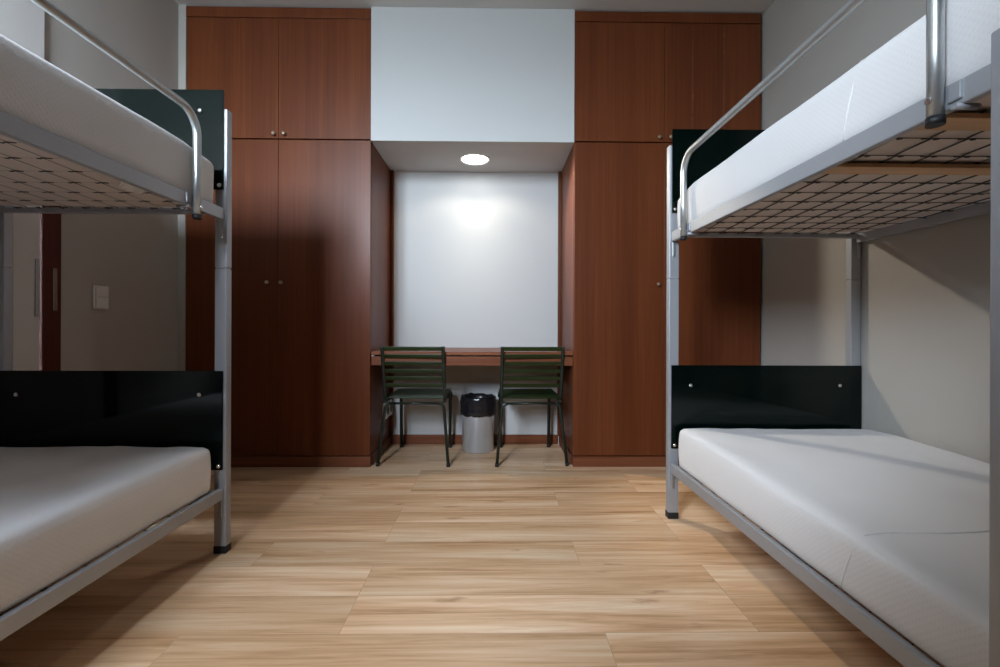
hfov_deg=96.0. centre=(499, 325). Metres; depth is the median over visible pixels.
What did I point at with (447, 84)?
soffit
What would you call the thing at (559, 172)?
trim
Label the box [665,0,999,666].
bunk bed
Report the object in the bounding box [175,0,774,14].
ceiling
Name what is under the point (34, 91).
mattress
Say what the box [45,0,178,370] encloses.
wall
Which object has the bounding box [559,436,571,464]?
baseboard
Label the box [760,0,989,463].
wall
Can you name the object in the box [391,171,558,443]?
wall
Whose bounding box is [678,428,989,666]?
mattress
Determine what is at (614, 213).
wardrobe
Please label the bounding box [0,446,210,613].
mattress
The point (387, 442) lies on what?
baseboard
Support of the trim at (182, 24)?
attached to the wall at (135, 256)
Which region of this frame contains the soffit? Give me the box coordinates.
[371,7,574,172]
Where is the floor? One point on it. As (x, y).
(533, 559)
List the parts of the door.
handle plate, frame, strike plate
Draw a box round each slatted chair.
[376,346,452,466]
[495,346,568,466]
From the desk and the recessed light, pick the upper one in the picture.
the recessed light
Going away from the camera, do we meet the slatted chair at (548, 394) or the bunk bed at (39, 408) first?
the bunk bed at (39, 408)
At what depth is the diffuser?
3.31 m
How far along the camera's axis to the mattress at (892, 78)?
1.24 m
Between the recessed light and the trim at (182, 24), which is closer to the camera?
the trim at (182, 24)
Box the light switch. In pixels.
[92,285,108,308]
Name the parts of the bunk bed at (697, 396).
post, hook plate, hook plate, panel, panel, rail, rail, guard rail, rail, post, hook plate, rail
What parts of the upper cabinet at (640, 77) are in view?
door, rail, door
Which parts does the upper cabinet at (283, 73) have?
door, rail, door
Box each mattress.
[0,34,213,206]
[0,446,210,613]
[677,0,999,232]
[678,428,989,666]
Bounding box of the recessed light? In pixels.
[459,153,490,164]
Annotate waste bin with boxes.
[460,393,495,453]
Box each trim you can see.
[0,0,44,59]
[177,4,186,370]
[389,170,393,435]
[557,171,561,435]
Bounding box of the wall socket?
[382,399,391,418]
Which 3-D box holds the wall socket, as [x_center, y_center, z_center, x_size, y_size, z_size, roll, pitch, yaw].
[-0.853,0.629,3.414,0.034,0.115,0.200,0,0,-1]
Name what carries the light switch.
attached to the wall at (135, 256)
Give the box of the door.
[12,205,60,370]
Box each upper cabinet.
[186,6,370,140]
[574,11,761,143]
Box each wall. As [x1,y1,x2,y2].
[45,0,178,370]
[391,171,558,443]
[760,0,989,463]
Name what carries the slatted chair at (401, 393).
on the floor
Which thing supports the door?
in the wall at (135, 256)
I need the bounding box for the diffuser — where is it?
[462,155,487,163]
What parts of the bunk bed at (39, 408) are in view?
post, rail, rail, panel, rail, guard rail, panel, hook plate, hook plate, post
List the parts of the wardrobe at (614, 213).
door, door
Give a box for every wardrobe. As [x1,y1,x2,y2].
[186,140,389,466]
[561,143,760,466]
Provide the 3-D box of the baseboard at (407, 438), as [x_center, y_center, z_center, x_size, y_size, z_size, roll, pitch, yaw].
[-0.196,0.902,3.586,1.314,0.074,0.014,0,0,-1]
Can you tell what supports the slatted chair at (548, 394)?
on the floor
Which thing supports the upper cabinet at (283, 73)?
on the wardrobe at (310, 280)
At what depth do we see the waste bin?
3.32 m
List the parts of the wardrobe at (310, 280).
door, door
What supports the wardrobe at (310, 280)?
on the floor
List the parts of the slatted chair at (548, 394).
leg, leg, post, leg, leg, post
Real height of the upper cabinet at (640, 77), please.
0.871 m
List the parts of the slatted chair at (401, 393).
leg, post, leg, post, leg, seat rail, leg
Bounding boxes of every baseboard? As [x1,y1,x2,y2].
[372,436,390,464]
[393,434,557,443]
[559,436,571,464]
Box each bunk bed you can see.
[0,0,231,640]
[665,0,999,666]
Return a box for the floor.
[0,444,942,666]
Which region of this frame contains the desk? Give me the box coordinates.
[371,348,572,365]

